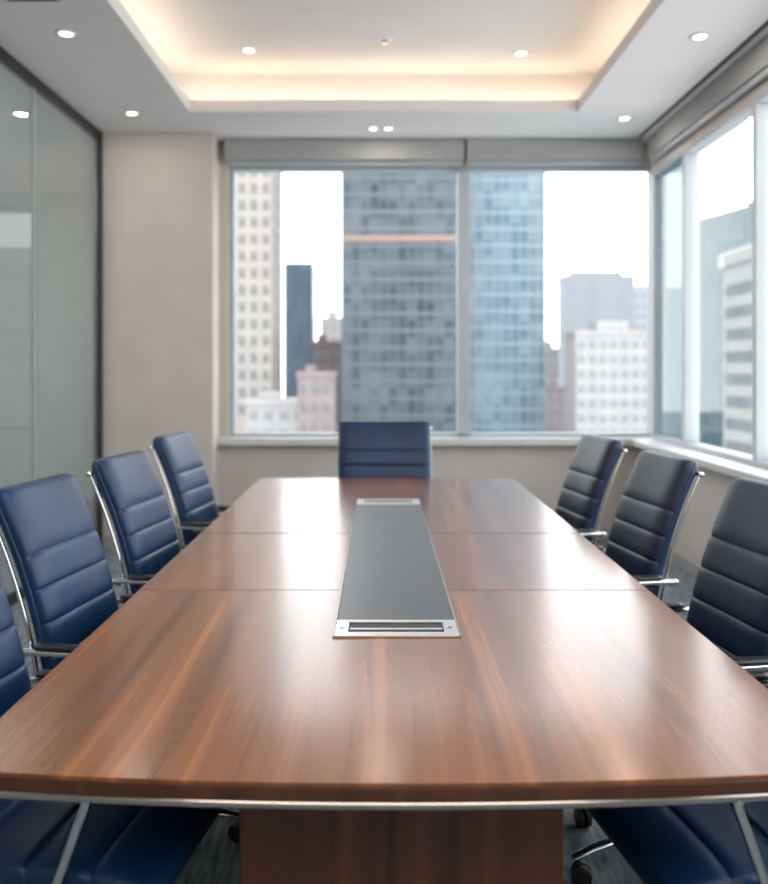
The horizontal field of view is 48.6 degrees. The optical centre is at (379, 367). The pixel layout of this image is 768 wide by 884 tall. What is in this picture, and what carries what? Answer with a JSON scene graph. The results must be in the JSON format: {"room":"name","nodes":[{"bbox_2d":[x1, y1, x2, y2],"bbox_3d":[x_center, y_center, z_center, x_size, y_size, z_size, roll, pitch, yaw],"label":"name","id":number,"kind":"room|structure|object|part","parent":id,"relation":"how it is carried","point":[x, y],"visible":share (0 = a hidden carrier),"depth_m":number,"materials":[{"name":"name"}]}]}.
{"room":"office","nodes":[
{"label":"office","id":0,"kind":"room"},
{"bbox_2d":[0,194,92,499],"bbox_3d":[-3.443,-0.220,3.450,2.513,3.240,11.300,0,0,0],"label":"wall","id":1,"kind":"structure","parent":0,"point":[64,433],"depth_m":9.00,"materials":[{"name":"paint"}]},
{"bbox_2d":[0,207,37,429],"bbox_3d":[-4.110,-0.525,9.015,0.980,2.350,0.070,0,0,0],"label":"window","id":2,"kind":"structure","parent":1,"relation":"in","point":[2,209],"depth_m":8.98,"materials":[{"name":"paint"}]},
{"bbox_2d":[0,46,102,605],"bbox_3d":[-2.192,-0.220,2.235,0.050,3.240,8.830,0,0,0],"label":"glass partition frame","id":3,"kind":"structure","parent":1,"relation":"in","point":[7,61],"depth_m":6.57,"materials":[{"name":"black metal"}]},
{"bbox_2d":[103,536,183,546],"bbox_3d":[-1.737,1.355,6.643,0.860,0.090,0.015,0,0,0],"label":"baseboard","id":4,"kind":"structure","parent":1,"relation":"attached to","point":[107,540],"depth_m":6.63,"materials":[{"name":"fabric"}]},
{"bbox_2d":[103,133,218,535],"bbox_3d":[-1.747,-0.220,7.825,0.880,3.240,2.350,0,0,0],"label":"wall column","id":5,"kind":"structure","parent":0,"point":[161,190],"depth_m":6.65,"materials":[{"name":"paint"}]},
{"bbox_2d":[0,500,695,883],"bbox_3d":[-1.140,1.450,3.450,6.920,0.100,11.300,0,0,0],"label":"floor","id":6,"kind":"structure","parent":0,"point":[215,860],"depth_m":2.53,"materials":[{"name":"carpet"}]},
{"bbox_2d":[0,580,222,883],"bbox_3d":[-0.717,0.868,1.817,0.713,1.064,0.562,0,0,9],"label":"office chair","id":7,"kind":"object","parent":6,"relation":"on","point":[42,842],"visible":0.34,"depth_m":1.66,"materials":[{"name":"blue leather"}]},
{"bbox_3d":[-0.937,0.658,1.843,0.242,0.644,0.401,0,0,9],"label":"backrest","id":8,"kind":"part","parent":7,"relation":"part of","materials":[{"name":"blue leather"}]},
{"bbox_3d":[-0.676,0.882,2.035,0.475,0.256,0.071,0,0,9],"label":"armrest","id":9,"kind":"part","parent":7,"relation":"part of","materials":[{"name":"silver metal"}]},
{"bbox_3d":[-0.748,0.882,1.580,0.475,0.256,0.071,0,0,9],"label":"armrest","id":10,"kind":"part","parent":7,"relation":"part of","materials":[{"name":"silver metal"}]},
{"bbox_3d":[-0.622,0.954,1.793,0.518,0.091,0.455,0,0,9],"label":"seat","id":11,"kind":"part","parent":7,"relation":"part of","materials":[{"name":"blue leather"}]},
{"bbox_2d":[0,473,238,843],"bbox_3d":[-0.727,0.868,2.517,0.713,1.064,0.562,0,0,9],"label":"office chair","id":12,"kind":"object","parent":6,"relation":"on","point":[47,525],"visible":0.37,"depth_m":2.45,"materials":[{"name":"blue leather"}]},
{"bbox_3d":[-0.840,0.694,2.322,0.531,0.629,0.024,0,0,9],"label":"frame","id":13,"kind":"part","parent":12,"relation":"part of","materials":[{"name":"silver metal"}]},
{"bbox_3d":[-0.758,0.882,2.280,0.475,0.256,0.071,0,0,9],"label":"armrest","id":14,"kind":"part","parent":12,"relation":"part of","materials":[{"name":"silver metal"}]},
{"bbox_3d":[-0.947,0.658,2.543,0.242,0.644,0.401,0,0,9],"label":"backrest","id":15,"kind":"part","parent":12,"relation":"part of","materials":[{"name":"blue leather"}]},
{"bbox_3d":[-0.686,0.882,2.735,0.475,0.256,0.071,0,0,9],"label":"armrest","id":16,"kind":"part","parent":12,"relation":"part of","materials":[{"name":"silver metal"}]},
{"bbox_3d":[-0.518,1.310,2.507,0.255,0.051,0.052,0,0,-2],"label":"leg","id":17,"kind":"part","parent":12,"relation":"part of","materials":[{"name":"silver metal"}]},
{"bbox_2d":[85,450,186,593],"bbox_3d":[-0.702,0.868,3.277,0.713,1.064,0.562,0,0,9],"label":"office chair","id":18,"kind":"object","parent":6,"relation":"on","point":[129,484],"visible":0.32,"depth_m":3.18,"materials":[{"name":"blue leather"}]},
{"bbox_3d":[-0.815,0.694,3.082,0.531,0.629,0.024,0,0,9],"label":"frame","id":19,"kind":"part","parent":18,"relation":"part of","materials":[{"name":"silver metal"}]},
{"bbox_3d":[-0.733,0.882,3.040,0.475,0.256,0.071,0,0,9],"label":"armrest","id":20,"kind":"part","parent":18,"relation":"part of","materials":[{"name":"silver metal"}]},
{"bbox_2d":[148,432,229,548],"bbox_3d":[-0.752,0.868,4.307,0.713,1.064,0.562,0,0,9],"label":"office chair","id":21,"kind":"object","parent":6,"relation":"on","point":[178,454],"visible":0.36,"depth_m":4.20,"materials":[{"name":"blue leather"}]},
{"bbox_3d":[-0.865,0.694,4.112,0.531,0.629,0.024,0,0,9],"label":"frame","id":22,"kind":"part","parent":21,"relation":"part of","materials":[{"name":"silver metal"}]},
{"bbox_3d":[-0.783,0.882,4.070,0.475,0.256,0.071,0,0,9],"label":"armrest","id":23,"kind":"part","parent":21,"relation":"part of","materials":[{"name":"silver metal"}]},
{"bbox_2d":[0,478,767,883],"bbox_3d":[0.040,1.022,3.175,1.492,0.756,3.690,0,0,0],"label":"conference table","id":24,"kind":"object","parent":6,"relation":"on","point":[386,680],"visible":1,"depth_m":1.69,"materials":[{"name":"brown wood"}]},
{"bbox_3d":[0.040,0.690,3.175,1.482,0.015,3.680,0,0,0],"label":"metal trim","id":25,"kind":"part","parent":24,"relation":"part of","materials":[{"name":"silver metal"}]},
{"bbox_3d":[0.040,0.648,3.106,0.300,0.003,1.848,0,0,0],"label":"panel","id":26,"kind":"part","parent":24,"relation":"part of","materials":[{"name":"grey metal"}]},
{"bbox_2d":[338,420,431,477],"bbox_3d":[0.030,0.868,5.154,0.725,1.064,0.713,0,0,0],"label":"office chair","id":27,"kind":"object","parent":6,"relation":"on","point":[366,448],"visible":0.31,"depth_m":5.37,"materials":[{"name":"blue leather"}]},
{"bbox_2d":[552,434,626,545],"bbox_3d":[0.785,0.868,4.130,0.713,1.064,0.562,0,0,-9],"label":"office chair","id":28,"kind":"object","parent":6,"relation":"on","point":[594,459],"visible":0.3,"depth_m":4.05,"materials":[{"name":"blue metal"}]},
{"bbox_3d":[0.813,0.882,3.910,0.475,0.256,0.071,0,0,-9],"label":"armrest","id":29,"kind":"part","parent":28,"relation":"part of","materials":[{"name":"silver metal"}]},
{"bbox_3d":[0.895,0.694,3.952,0.531,0.629,0.024,0,0,-9],"label":"frame","id":30,"kind":"part","parent":28,"relation":"part of","materials":[{"name":"silver metal"}]},
{"bbox_2d":[596,451,703,601],"bbox_3d":[0.810,0.868,3.250,0.713,1.064,0.562,0,0,-9],"label":"office chair","id":31,"kind":"object","parent":6,"relation":"on","point":[657,487],"visible":0.4,"depth_m":3.18,"materials":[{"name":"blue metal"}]},
{"bbox_3d":[0.838,0.882,3.030,0.475,0.256,0.071,0,0,-9],"label":"armrest","id":32,"kind":"part","parent":31,"relation":"part of","materials":[{"name":"silver metal"}]},
{"bbox_3d":[0.920,0.694,3.072,0.531,0.629,0.024,0,0,-9],"label":"frame","id":33,"kind":"part","parent":31,"relation":"part of","materials":[{"name":"silver metal"}]},
{"bbox_2d":[570,478,767,883],"bbox_3d":[0.840,0.868,2.400,0.713,1.064,0.562,0,0,-9],"label":"office chair","id":34,"kind":"object","parent":6,"relation":"on","point":[728,606],"visible":0.28,"depth_m":2.44,"materials":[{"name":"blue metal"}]},
{"bbox_3d":[0.637,1.310,2.345,0.255,0.051,0.052,0,0,-20],"label":"leg","id":35,"kind":"part","parent":34,"relation":"part of","materials":[{"name":"silver metal"}]},
{"bbox_3d":[0.796,0.882,2.635,0.475,0.256,0.071,0,0,-9],"label":"armrest","id":36,"kind":"part","parent":34,"relation":"part of","materials":[{"name":"silver metal"}]},
{"bbox_3d":[1.057,0.658,2.443,0.242,0.644,0.401,0,0,-9],"label":"backrest","id":37,"kind":"part","parent":34,"relation":"part of","materials":[{"name":"blue leather"}]},
{"bbox_3d":[0.868,0.882,2.180,0.475,0.256,0.071,0,0,-9],"label":"armrest","id":38,"kind":"part","parent":34,"relation":"part of","materials":[{"name":"silver metal"}]},
{"bbox_2d":[586,670,767,883],"bbox_3d":[0.830,0.868,1.790,0.713,1.064,0.562,0,0,-9],"label":"office chair","id":39,"kind":"object","parent":6,"relation":"on","point":[712,843],"visible":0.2,"depth_m":1.65,"materials":[{"name":"blue leather"}]},
{"bbox_3d":[0.732,0.954,1.783,0.518,0.091,0.455,0,0,-9],"label":"seat","id":40,"kind":"part","parent":39,"relation":"part of","materials":[{"name":"blue leather"}]},
{"bbox_3d":[0.858,0.882,1.570,0.475,0.256,0.071,0,0,-9],"label":"armrest","id":41,"kind":"part","parent":39,"relation":"part of","materials":[{"name":"silver metal"}]},
{"bbox_3d":[0.786,0.882,2.025,0.475,0.256,0.071,0,0,-9],"label":"armrest","id":42,"kind":"part","parent":39,"relation":"part of","materials":[{"name":"silver metal"}]},
{"bbox_2d":[0,0,767,193],"bbox_3d":[-1.140,-2.045,3.450,6.920,0.410,11.300,0,0,0],"label":"ceiling","id":43,"kind":"structure","parent":0,"point":[319,69],"depth_m":5.85,"materials":[{"name":"paint"}]},
{"bbox_2d":[6,0,59,1],"bbox_3d":[-1.730,-1.835,4.180,0.260,0.009,0.140,0,0,0],"label":"ceiling vent","id":44,"kind":"object","parent":43,"relation":"in","point":[6,0],"visible":1,"depth_m":4.24,"materials":[{"name":"metal"}]},
{"bbox_2d":[55,29,76,37],"bbox_3d":[-1.725,-1.835,4.670,0.112,0.007,0.112,0,0,0],"label":"recessed light","id":45,"kind":"object","parent":43,"relation":"in","point":[64,33],"visible":1,"depth_m":4.66,"materials":[{"name":"white glass"}]},
{"bbox_2d":[124,111,139,115],"bbox_3d":[-1.790,-1.835,6.130,0.112,0.007,0.112,0,0,0],"label":"recessed light","id":46,"kind":"object","parent":43,"relation":"in","point":[130,113],"visible":1,"depth_m":6.13,"materials":[{"name":"white glass"}]},
{"bbox_2d":[241,47,256,53],"bbox_3d":[-0.906,-2.196,5.880,0.112,0.007,0.112,0,0,0],"label":"recessed light","id":47,"kind":"object","parent":43,"relation":"in","point":[248,50],"visible":1,"depth_m":5.88,"materials":[{"name":"white glass"}]},
{"bbox_2d":[367,127,378,130],"bbox_3d":[-0.054,-1.835,6.520,0.090,0.007,0.090,0,0,0],"label":"recessed light","id":48,"kind":"object","parent":43,"relation":"in","point":[368,128],"visible":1,"depth_m":6.51,"materials":[{"name":"white glass"}]},
{"bbox_2d":[377,36,392,44],"bbox_3d":[0.033,-2.186,5.690,0.110,0.027,0.110,0,0,0],"label":"sprinkler head","id":49,"kind":"object","parent":43,"relation":"attached to","point":[384,40],"visible":1,"depth_m":5.67},
{"bbox_2d":[383,127,393,130],"bbox_3d":[0.065,-1.835,6.520,0.090,0.007,0.090,0,0,0],"label":"recessed light","id":50,"kind":"object","parent":43,"relation":"in","point":[384,128],"visible":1,"depth_m":6.51,"materials":[{"name":"white glass"}]},
{"bbox_2d":[513,50,528,55],"bbox_3d":[0.984,-2.196,5.930,0.112,0.007,0.112,0,0,0],"label":"recessed light","id":51,"kind":"object","parent":43,"relation":"in","point":[518,52],"visible":1,"depth_m":5.92,"materials":[{"name":"white glass"}]},
{"bbox_2d":[617,116,631,120],"bbox_3d":[1.800,-1.835,6.256,0.112,0.007,0.112,0,0,0],"label":"recessed light","id":52,"kind":"object","parent":43,"relation":"in","point":[622,118],"visible":1,"depth_m":6.25,"materials":[{"name":"white glass"}]},
{"bbox_2d":[689,32,710,40],"bbox_3d":[1.773,-1.835,4.710,0.112,0.007,0.112,0,0,0],"label":"recessed light","id":53,"kind":"object","parent":43,"relation":"in","point":[699,36],"visible":1,"depth_m":4.71,"materials":[{"name":"white glass"}]},
{"bbox_2d":[219,142,649,528],"bbox_3d":[0.506,-0.220,7.020,3.627,3.240,0.200,0,0,0],"label":"wall","id":54,"kind":"structure","parent":0,"point":[542,470],"depth_m":6.92,"materials":[{"name":"paint"}]},
{"bbox_2d":[224,139,463,164],"bbox_3d":[-0.287,-1.738,6.872,1.925,0.195,0.125,0,0,0],"label":"roller shade","id":55,"kind":"object","parent":54,"relation":"attached to","point":[236,151],"visible":1,"depth_m":6.81,"materials":[{"name":"fabric"}]},
{"bbox_2d":[217,165,666,444],"bbox_3d":[0.507,-0.519,6.935,3.625,2.282,0.230,0,0,0],"label":"window","id":56,"kind":"structure","parent":54,"relation":"in","point":[656,185],"depth_m":6.92,"materials":[{"name":"metal"}]},
{"bbox_3d":[0.398,0.594,6.930,3.405,0.057,0.220,0,0,0],"label":"sill","id":57,"kind":"part","parent":56,"relation":"part of","materials":[{"name":"stone"}]},
{"bbox_2d":[465,139,641,164],"bbox_3d":[1.397,-1.738,6.872,1.405,0.195,0.125,0,0,0],"label":"roller shade","id":58,"kind":"object","parent":54,"relation":"attached to","point":[477,151],"visible":1,"depth_m":6.81,"materials":[{"name":"fabric"}]},
{"bbox_2d":[592,529,610,539],"bbox_3d":[0.380,1.355,6.912,3.360,0.090,0.015,0,0,0],"label":"baseboard","id":59,"kind":"structure","parent":54,"relation":"attached to","point":[607,531],"depth_m":6.91,"materials":[{"name":"plastic"}]},
{"bbox_2d":[640,76,767,565],"bbox_3d":[2.220,-0.220,2.360,0.200,3.240,9.120,0,0,0],"label":"wall","id":60,"kind":"structure","parent":0,"point":[710,492],"depth_m":5.62,"materials":[{"name":"paint"}]},
{"bbox_2d":[667,547,700,577],"bbox_3d":[2.112,1.355,2.350,0.015,0.090,9.100,0,0,0],"label":"baseboard","id":61,"kind":"structure","parent":60,"relation":"attached to","point":[686,564],"depth_m":5.88,"materials":[{"name":"wood"}]},
{"bbox_2d":[632,90,767,481],"bbox_3d":[2.165,-0.479,2.342,0.290,2.202,9.045,0,0,0],"label":"window","id":62,"kind":"structure","parent":60,"relation":"in","point":[736,464],"depth_m":5.43,"materials":[{"name":"metal"}]},
{"bbox_3d":[2.160,0.599,2.317,0.280,0.047,8.995,0,0,0],"label":"sill","id":63,"kind":"part","parent":62,"relation":"part of","materials":[{"name":"stone"}]},
{"bbox_2d":[648,36,767,161],"bbox_3d":[2.165,-1.738,4.640,0.060,0.195,4.280,0,0,0],"label":"roller shade","id":64,"kind":"object","parent":62,"relation":"attached to","point":[752,68],"visible":1,"depth_m":5.46,"materials":[{"name":"fabric"}]},
{"bbox_2d":[638,20,767,136],"bbox_3d":[2.065,-1.837,2.325,0.030,0.005,8.850,0,0,0],"label":"trim","id":65,"kind":"structure","parent":60,"relation":"attached to","point":[759,30],"depth_m":5.31,"materials":[{"name":"black metal"}]},
{"label":"outside","id":66,"kind":"structure","parent":0,"visible":0},
{"bbox_3d":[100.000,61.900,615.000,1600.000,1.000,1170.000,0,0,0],"label":"ground","id":67,"kind":"structure","parent":66,"visible":0},
{"bbox_2d":[0,247,31,423],"bbox_3d":[-72.500,19.150,156.000,23.400,84.500,12.400,0,0,0],"label":"office tower","id":68,"kind":"structure","parent":67,"relation":"on","point":[15,262],"depth_m":150.01,"materials":[{"name":"grey glass"}]},
{"bbox_2d":[236,173,281,432],"bbox_3d":[-30.510,0.400,157.810,22.980,122.000,15.780,0,0,0],"label":"office tower","id":69,"kind":"structure","parent":67,"relation":"on","point":[258,195],"depth_m":150.01,"materials":[{"name":"concrete"}]},
{"bbox_2d":[244,391,297,432],"bbox_3d":[-15.900,32.550,135.000,9.600,57.700,10.400,0,0,0],"label":"apartment building","id":70,"kind":"structure","parent":67,"relation":"on","point":[270,413],"depth_m":130.01,"materials":[{"name":"white concrete"}]},
{"bbox_2d":[284,263,314,397],"bbox_3d":[-21.100,17.100,224.925,7.250,88.600,10.150,0,0,0],"label":"office tower","id":71,"kind":"structure","parent":67,"relation":"on","point":[299,278],"depth_m":219.97,"materials":[{"name":"blue glass"}]},
{"bbox_2d":[296,365,337,432],"bbox_3d":[-9.100,30.500,124.000,5.400,61.800,8.400,0,0,0],"label":"apartment building","id":72,"kind":"structure","parent":67,"relation":"on","point":[316,389],"depth_m":120.01,"materials":[{"name":"concrete"}]},
{"bbox_2d":[311,335,340,432],"bbox_3d":[-11.000,27.150,185.000,7.200,68.500,10.400,0,0,0],"label":"apartment building","id":73,"kind":"structure","parent":67,"relation":"on","point":[326,355],"depth_m":180.02,"materials":[{"name":"brown brick"}]},
{"bbox_2d":[320,311,340,340],"bbox_3d":[-14.100,21.900,265.000,8.600,79.000,10.400,0,0,0],"label":"apartment building","id":74,"kind":"structure","parent":67,"relation":"on","point":[330,326],"depth_m":260.02,"materials":[{"name":"grey concrete"}]},
{"bbox_2d":[341,173,456,432],"bbox_3d":[3.775,1.400,169.875,22.100,120.000,20.250,0,0,0],"label":"office tower","id":75,"kind":"structure","parent":67,"relation":"on","point":[399,230],"depth_m":160.00,"materials":[{"name":"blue glass"}]},
{"bbox_2d":[470,173,545,432],"bbox_3d":[23.600,-0.600,172.925,17.420,124.000,14.150,0,0,0],"label":"office tower","id":76,"kind":"structure","parent":67,"relation":"on","point":[508,210],"depth_m":166.00,"materials":[{"name":"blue glass"}]},
{"bbox_2d":[546,341,557,385],"bbox_3d":[58.000,26.200,289.000,8.400,70.400,8.400,0,0,0],"label":"apartment building","id":77,"kind":"structure","parent":67,"relation":"on","point":[551,353],"depth_m":285.02,"materials":[{"name":"grey concrete"}]},
{"bbox_2d":[546,341,551,347],"bbox_3d":[56.500,-7.900,287.500,3.000,2.200,3.000,0,0,0],"label":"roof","id":78,"kind":"object","parent":77,"relation":"on","point":[548,343],"depth_m":285.99,"materials":[{"name":"beige stone"}]},
{"bbox_2d":[546,381,564,432],"bbox_3d":[43.250,32.300,209.000,8.900,58.200,8.400,0,0,0],"label":"apartment building","id":79,"kind":"structure","parent":67,"relation":"on","point":[555,395],"depth_m":204.99,"materials":[{"name":"concrete"}]},
{"bbox_2d":[547,381,556,385],"bbox_3d":[42.000,3.800,207.500,2.000,1.200,3.000,0,0,0],"label":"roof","id":80,"kind":"object","parent":79,"relation":"on","point":[549,383],"depth_m":205.99,"materials":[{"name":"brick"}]},
{"bbox_2d":[557,271,634,385],"bbox_3d":[67.050,15.800,265.000,21.700,91.200,10.400,0,0,0],"label":"office tower","id":81,"kind":"structure","parent":67,"relation":"on","point":[584,297],"depth_m":260.02,"materials":[{"name":"grey concrete"}]},
{"bbox_2d":[564,321,653,439],"bbox_3d":[41.550,26.500,154.500,14.300,69.800,9.400,0,0,0],"label":"apartment building","id":82,"kind":"structure","parent":67,"relation":"on","point":[606,364],"depth_m":150.01,"materials":[{"name":"white concrete"}]},
{"bbox_2d":[635,285,681,438],"bbox_3d":[100.750,15.900,305.000,22.900,91.000,10.400,0,0,0],"label":"office tower","id":83,"kind":"structure","parent":67,"relation":"on","point":[674,294],"depth_m":300.01,"materials":[{"name":"blue concrete"}]},
{"bbox_2d":[699,201,751,447],"bbox_3d":[36.357,24.200,61.327,18.400,74.400,20.556,0,0,-15],"label":"office tower","id":84,"kind":"structure","parent":67,"relation":"on","point":[727,231],"depth_m":65.90,"materials":[{"name":"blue glass"}]},
{"bbox_2d":[719,244,751,454],"bbox_3d":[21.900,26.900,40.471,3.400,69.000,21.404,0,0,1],"label":"apartment building","id":85,"kind":"structure","parent":67,"relation":"on","point":[736,264],"depth_m":48.74,"materials":[{"name":"grey concrete"}]}
]}

